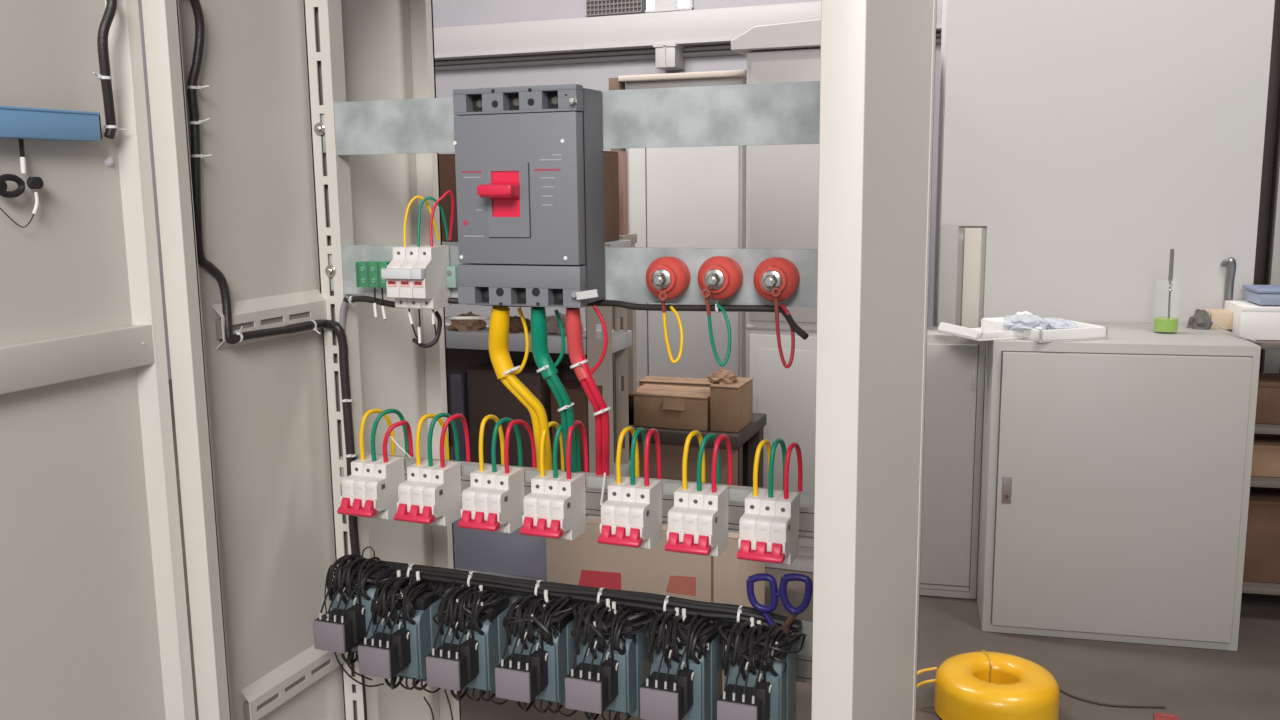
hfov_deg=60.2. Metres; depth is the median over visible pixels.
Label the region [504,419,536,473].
wire
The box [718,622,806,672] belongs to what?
wiring
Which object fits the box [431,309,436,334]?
wire
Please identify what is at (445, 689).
wire
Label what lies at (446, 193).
wire
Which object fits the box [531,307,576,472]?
cable bundle
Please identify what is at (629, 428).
wire
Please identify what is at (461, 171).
print
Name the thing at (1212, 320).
cable
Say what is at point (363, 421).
wire
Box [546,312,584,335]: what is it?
rag
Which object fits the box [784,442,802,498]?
wire
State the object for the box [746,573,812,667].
scissors
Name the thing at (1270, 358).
steel pole
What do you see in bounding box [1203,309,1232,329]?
carton
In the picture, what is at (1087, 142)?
wall panel
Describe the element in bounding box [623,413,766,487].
bench
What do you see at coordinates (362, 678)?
wire
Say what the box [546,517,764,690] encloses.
cardboard box
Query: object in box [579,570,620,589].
print
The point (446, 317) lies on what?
rod
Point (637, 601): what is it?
cable bundle
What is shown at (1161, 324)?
glass cup
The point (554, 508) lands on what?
miniature circuit breaker
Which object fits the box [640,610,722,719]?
contactor
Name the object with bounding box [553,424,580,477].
wire
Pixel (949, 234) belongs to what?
metal strip
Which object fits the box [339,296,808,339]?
wire bundle
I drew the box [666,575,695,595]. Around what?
print
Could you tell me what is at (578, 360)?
cable bundle
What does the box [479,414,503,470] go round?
wire
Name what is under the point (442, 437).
wire
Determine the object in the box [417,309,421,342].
wire
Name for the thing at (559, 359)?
wire
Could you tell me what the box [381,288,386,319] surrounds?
wire
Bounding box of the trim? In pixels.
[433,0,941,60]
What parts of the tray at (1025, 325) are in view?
tray lid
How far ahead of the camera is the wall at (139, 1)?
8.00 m
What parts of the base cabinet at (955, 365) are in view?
handle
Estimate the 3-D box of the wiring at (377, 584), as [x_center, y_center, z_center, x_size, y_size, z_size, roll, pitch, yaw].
[-0.378,0.301,1.506,0.100,0.034,0.063,3,10,21]
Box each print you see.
[461,171,481,172]
[535,169,560,170]
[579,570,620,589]
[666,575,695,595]
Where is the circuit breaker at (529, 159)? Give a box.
[453,84,605,307]
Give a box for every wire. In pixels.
[324,564,336,617]
[334,652,383,686]
[341,653,371,680]
[359,409,395,459]
[361,674,366,719]
[362,546,374,561]
[371,409,408,460]
[373,288,377,316]
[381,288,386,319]
[383,420,413,462]
[403,195,439,246]
[407,309,417,339]
[415,414,449,465]
[417,197,448,246]
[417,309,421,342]
[423,696,433,719]
[427,413,459,466]
[429,190,453,246]
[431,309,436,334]
[440,414,470,467]
[444,689,452,719]
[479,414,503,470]
[491,417,522,471]
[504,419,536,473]
[514,307,528,374]
[540,421,564,476]
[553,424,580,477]
[554,310,564,366]
[566,420,588,478]
[591,305,607,372]
[616,426,639,483]
[630,427,645,484]
[644,428,661,485]
[682,430,705,489]
[697,433,720,490]
[711,434,732,492]
[753,439,770,495]
[768,438,786,497]
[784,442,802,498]
[1059,688,1164,707]
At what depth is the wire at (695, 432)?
1.34 m
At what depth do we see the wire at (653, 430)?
1.36 m
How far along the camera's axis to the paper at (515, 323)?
3.17 m
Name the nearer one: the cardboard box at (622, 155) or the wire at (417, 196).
the wire at (417, 196)
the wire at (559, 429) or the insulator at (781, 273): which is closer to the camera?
the insulator at (781, 273)
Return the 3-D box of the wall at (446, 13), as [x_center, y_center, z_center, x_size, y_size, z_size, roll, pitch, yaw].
[1.644,-1.903,6.716,10.500,4.400,0.150,3,10,21]
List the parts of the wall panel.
handle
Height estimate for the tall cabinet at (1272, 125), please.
2.300 m
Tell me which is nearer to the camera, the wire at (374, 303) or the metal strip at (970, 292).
the wire at (374, 303)
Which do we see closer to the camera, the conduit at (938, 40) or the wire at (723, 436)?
the wire at (723, 436)
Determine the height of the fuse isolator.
0.080 m
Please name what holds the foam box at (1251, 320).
on the shelving rack at (1266, 588)
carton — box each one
[628,384,709,430]
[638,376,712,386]
[709,377,753,432]
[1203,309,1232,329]
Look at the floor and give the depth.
3.19 m
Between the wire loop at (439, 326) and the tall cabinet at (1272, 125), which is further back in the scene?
the tall cabinet at (1272, 125)
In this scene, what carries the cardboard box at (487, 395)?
on the shelving rack at (465, 349)
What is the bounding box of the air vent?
[586,0,645,16]
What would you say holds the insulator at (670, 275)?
attached to the tall cabinet at (327, 118)
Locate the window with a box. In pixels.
[645,0,693,12]
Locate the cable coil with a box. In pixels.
[917,650,1059,719]
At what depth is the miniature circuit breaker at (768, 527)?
1.28 m
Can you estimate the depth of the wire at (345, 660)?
1.50 m
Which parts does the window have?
pane, pane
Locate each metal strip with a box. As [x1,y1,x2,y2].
[937,225,958,326]
[961,228,981,326]
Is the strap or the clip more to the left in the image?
the clip
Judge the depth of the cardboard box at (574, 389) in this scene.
3.12 m
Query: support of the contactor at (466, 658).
attached to the tall cabinet at (327, 118)
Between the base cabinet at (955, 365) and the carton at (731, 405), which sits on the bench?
the carton at (731, 405)
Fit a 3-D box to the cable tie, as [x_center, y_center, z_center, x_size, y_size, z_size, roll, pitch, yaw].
[-0.326,0.115,1.492,0.035,0.035,0.008,3,10,21]
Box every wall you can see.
[138,0,171,379]
[432,0,940,328]
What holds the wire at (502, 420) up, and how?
attached to the miniature circuit breaker at (493, 502)
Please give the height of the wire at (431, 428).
0.114 m
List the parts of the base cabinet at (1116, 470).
lock plate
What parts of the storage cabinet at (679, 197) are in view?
door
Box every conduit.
[435,32,940,65]
[435,38,940,70]
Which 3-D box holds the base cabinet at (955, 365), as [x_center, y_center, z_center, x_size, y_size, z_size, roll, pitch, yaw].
[1.026,0.346,3.782,0.262,0.899,0.242,1,9,13]
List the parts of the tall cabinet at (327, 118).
door, panel, mounting post, mounting rail, mounting rail, mounting rail, mounting rail, panel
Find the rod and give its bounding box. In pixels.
[445,316,490,319]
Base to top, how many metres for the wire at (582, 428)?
0.116 m
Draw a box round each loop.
[412,311,441,347]
[659,292,683,363]
[702,289,730,365]
[771,287,794,367]
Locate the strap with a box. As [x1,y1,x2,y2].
[600,473,605,504]
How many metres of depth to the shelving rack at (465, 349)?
3.15 m
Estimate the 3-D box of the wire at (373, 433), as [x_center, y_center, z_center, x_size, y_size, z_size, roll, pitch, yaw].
[-0.340,0.121,1.519,0.016,0.114,0.069,5,11,33]
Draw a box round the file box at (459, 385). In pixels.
[450,365,479,461]
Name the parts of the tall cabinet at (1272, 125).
door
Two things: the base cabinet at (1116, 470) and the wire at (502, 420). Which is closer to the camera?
the wire at (502, 420)
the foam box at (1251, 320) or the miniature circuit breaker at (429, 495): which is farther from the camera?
the foam box at (1251, 320)
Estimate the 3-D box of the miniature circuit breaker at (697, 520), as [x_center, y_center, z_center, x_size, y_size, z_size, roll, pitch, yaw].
[0.069,0.200,1.331,0.056,0.080,0.083,3,10,21]
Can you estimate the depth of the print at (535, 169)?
1.29 m
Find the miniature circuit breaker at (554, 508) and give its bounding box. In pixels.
[520,470,585,540]
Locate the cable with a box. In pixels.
[1211,320,1256,341]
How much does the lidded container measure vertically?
0.049 m
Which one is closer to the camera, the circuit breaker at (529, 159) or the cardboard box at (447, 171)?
the circuit breaker at (529, 159)
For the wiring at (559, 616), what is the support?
attached to the contactor at (534, 669)
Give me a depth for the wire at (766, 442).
1.30 m
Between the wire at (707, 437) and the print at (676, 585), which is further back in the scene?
the print at (676, 585)
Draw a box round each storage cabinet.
[626,77,746,387]
[731,19,820,571]
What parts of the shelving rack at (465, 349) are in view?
panel, post, post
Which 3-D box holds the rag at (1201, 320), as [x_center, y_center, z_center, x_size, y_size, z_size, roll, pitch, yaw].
[1.798,-0.133,3.542,0.077,0.061,0.091,3,10,21]
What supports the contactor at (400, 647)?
attached to the tall cabinet at (327, 118)
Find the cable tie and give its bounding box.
[390,434,410,457]
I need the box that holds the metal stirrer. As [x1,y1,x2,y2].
[1168,249,1173,317]
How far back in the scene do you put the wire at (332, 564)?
1.48 m
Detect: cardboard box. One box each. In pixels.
[439,151,619,241]
[467,362,561,466]
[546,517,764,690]
[551,380,602,470]
[614,151,627,234]
[1243,487,1279,582]
[1251,434,1279,476]
[1255,373,1279,423]
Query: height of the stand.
1.242 m
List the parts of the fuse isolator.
indicator frame, indicator frame, indicator frame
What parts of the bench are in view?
leg, leg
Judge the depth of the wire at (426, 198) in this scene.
1.43 m
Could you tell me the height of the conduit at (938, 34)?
0.032 m
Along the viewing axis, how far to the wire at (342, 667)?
1.50 m
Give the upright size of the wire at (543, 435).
0.112 m
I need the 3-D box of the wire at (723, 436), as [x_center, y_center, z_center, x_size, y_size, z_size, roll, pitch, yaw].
[0.102,0.144,1.354,0.009,0.111,0.068,3,10,23]
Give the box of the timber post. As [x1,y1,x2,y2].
[609,77,625,448]
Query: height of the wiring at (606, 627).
0.048 m
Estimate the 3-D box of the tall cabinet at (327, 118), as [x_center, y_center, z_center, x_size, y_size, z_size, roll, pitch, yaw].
[-0.222,0.284,1.091,0.826,1.900,1.305,3,10,21]
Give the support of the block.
attached to the tall cabinet at (327, 118)
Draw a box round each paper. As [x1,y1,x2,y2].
[447,311,486,331]
[487,316,530,333]
[707,368,737,383]
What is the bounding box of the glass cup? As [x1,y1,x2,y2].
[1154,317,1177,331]
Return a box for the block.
[355,261,390,287]
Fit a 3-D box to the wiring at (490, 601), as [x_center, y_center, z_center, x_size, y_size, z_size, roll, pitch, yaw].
[-0.222,0.325,1.451,0.099,0.052,0.064,3,10,21]
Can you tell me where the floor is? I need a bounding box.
[168,379,1279,719]
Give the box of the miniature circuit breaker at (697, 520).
[665,483,727,556]
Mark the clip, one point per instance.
(108, 161)
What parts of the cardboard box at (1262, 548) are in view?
lid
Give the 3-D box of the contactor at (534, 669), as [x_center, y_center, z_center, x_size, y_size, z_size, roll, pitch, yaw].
[-0.130,0.387,1.420,0.088,0.163,0.122,3,10,21]
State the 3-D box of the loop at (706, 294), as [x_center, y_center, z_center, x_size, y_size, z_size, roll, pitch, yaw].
[0.091,-0.039,1.298,0.026,0.093,0.035,8,12,43]
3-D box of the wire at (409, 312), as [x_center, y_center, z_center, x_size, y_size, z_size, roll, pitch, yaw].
[-0.298,-0.046,1.456,0.008,0.047,0.021,3,10,21]
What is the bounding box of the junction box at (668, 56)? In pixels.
[653,42,685,70]
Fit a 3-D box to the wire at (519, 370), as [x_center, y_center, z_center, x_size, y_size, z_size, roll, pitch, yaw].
[-0.153,-0.022,1.382,0.032,0.087,0.005,3,10,21]
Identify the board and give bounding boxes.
[618,70,746,82]
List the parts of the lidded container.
lid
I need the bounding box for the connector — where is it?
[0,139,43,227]
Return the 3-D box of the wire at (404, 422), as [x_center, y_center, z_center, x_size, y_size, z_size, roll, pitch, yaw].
[-0.326,0.129,1.516,0.021,0.098,0.068,3,10,21]
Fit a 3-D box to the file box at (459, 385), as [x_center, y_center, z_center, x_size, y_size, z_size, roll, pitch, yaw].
[-0.507,0.159,3.305,0.035,0.265,0.174,3,10,21]
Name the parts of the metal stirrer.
rod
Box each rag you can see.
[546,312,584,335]
[1186,309,1212,329]
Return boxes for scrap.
[1153,713,1178,719]
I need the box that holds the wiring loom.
[93,0,359,554]
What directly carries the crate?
on the shelving rack at (465, 349)
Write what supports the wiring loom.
attached to the tall cabinet at (327, 118)
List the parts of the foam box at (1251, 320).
lid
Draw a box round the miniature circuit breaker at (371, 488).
[337,454,404,519]
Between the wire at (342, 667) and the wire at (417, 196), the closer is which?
the wire at (417, 196)
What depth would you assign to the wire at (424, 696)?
1.53 m
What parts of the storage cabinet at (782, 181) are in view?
door trim, door, door, raised panel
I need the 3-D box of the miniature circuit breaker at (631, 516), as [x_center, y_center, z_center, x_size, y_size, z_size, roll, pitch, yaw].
[-0.012,0.196,1.361,0.056,0.080,0.083,3,10,21]
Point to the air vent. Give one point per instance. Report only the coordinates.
(594, 8)
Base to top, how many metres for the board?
0.021 m
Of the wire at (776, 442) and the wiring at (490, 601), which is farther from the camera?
the wiring at (490, 601)
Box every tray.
[938,311,1107,342]
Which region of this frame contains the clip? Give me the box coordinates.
[104,156,112,166]
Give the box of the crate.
[454,518,546,578]
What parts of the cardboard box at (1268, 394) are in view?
lid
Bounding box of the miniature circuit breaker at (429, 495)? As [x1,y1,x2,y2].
[394,459,461,525]
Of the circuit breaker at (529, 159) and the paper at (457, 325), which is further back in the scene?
the paper at (457, 325)
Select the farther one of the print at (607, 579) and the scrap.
the print at (607, 579)
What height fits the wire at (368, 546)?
0.030 m
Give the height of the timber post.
1.816 m
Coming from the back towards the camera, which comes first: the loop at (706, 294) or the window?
the window
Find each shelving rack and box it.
[442,240,631,580]
[1242,340,1279,594]
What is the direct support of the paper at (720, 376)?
on the carton at (731, 405)
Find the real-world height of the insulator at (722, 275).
0.052 m
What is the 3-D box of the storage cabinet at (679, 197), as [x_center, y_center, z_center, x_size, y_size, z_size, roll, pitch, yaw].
[0.255,-0.237,4.644,0.480,1.798,0.464,3,10,21]
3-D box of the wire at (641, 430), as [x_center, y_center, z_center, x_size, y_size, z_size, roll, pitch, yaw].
[0.001,0.138,1.392,0.010,0.113,0.068,2,9,16]
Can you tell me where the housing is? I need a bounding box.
[0,106,101,140]
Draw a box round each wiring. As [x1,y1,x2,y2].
[331,572,395,594]
[375,574,443,617]
[433,581,514,630]
[502,594,581,643]
[571,600,656,653]
[645,609,721,658]
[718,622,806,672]
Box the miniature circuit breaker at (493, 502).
[458,465,523,533]
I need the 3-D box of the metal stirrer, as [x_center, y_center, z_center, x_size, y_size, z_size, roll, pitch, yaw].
[1.645,-0.218,3.423,0.014,0.251,0.013,3,10,21]
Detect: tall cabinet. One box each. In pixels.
[0,0,936,719]
[1253,0,1279,372]
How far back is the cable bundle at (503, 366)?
1.38 m
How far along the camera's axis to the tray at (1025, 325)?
3.33 m
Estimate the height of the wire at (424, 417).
0.111 m
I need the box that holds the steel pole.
[1261,135,1279,372]
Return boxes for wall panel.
[933,0,1274,326]
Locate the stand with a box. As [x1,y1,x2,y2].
[612,234,636,475]
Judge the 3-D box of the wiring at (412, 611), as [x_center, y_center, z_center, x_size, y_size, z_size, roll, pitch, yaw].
[-0.318,0.320,1.488,0.099,0.053,0.066,3,10,21]
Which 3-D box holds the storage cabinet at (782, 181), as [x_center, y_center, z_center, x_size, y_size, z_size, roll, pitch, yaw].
[0.708,-0.224,4.072,0.610,1.941,0.580,3,10,21]
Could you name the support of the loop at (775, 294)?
hanging from the insulator at (781, 273)
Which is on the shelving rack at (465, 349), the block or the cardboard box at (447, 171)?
the cardboard box at (447, 171)
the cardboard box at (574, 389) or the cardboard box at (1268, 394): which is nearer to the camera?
the cardboard box at (574, 389)
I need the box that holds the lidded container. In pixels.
[1242,285,1279,304]
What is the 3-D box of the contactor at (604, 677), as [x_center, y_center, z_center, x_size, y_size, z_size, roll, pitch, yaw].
[-0.040,0.390,1.386,0.088,0.163,0.122,3,10,21]
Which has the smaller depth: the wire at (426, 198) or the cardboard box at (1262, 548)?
the wire at (426, 198)
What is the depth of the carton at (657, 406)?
3.55 m
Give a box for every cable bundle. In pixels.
[349,558,801,638]
[488,305,551,470]
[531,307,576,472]
[566,308,610,475]
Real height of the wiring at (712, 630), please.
0.045 m
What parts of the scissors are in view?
handle, blade, handle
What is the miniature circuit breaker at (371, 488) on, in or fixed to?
attached to the tall cabinet at (327, 118)
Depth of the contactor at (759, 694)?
1.29 m
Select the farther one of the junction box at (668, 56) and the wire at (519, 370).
the junction box at (668, 56)
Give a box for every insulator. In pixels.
[646,256,689,299]
[698,256,742,299]
[753,257,799,301]
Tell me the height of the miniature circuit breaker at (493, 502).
0.080 m
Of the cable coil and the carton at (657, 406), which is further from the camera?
the carton at (657, 406)
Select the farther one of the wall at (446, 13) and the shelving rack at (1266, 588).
the wall at (446, 13)
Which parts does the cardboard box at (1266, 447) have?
lid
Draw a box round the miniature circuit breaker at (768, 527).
[737,489,798,564]
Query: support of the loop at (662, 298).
hanging from the insulator at (670, 275)
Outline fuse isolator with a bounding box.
[381,245,450,308]
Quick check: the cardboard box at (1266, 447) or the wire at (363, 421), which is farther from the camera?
the cardboard box at (1266, 447)
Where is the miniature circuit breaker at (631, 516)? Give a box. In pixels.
[597,477,661,548]
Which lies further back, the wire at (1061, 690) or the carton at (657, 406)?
the carton at (657, 406)
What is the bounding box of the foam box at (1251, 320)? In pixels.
[1224,300,1279,339]
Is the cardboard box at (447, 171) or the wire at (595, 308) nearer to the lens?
the wire at (595, 308)
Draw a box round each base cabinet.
[919,326,985,598]
[976,322,1260,650]
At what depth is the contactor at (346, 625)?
1.48 m
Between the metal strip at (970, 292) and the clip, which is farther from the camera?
the metal strip at (970, 292)

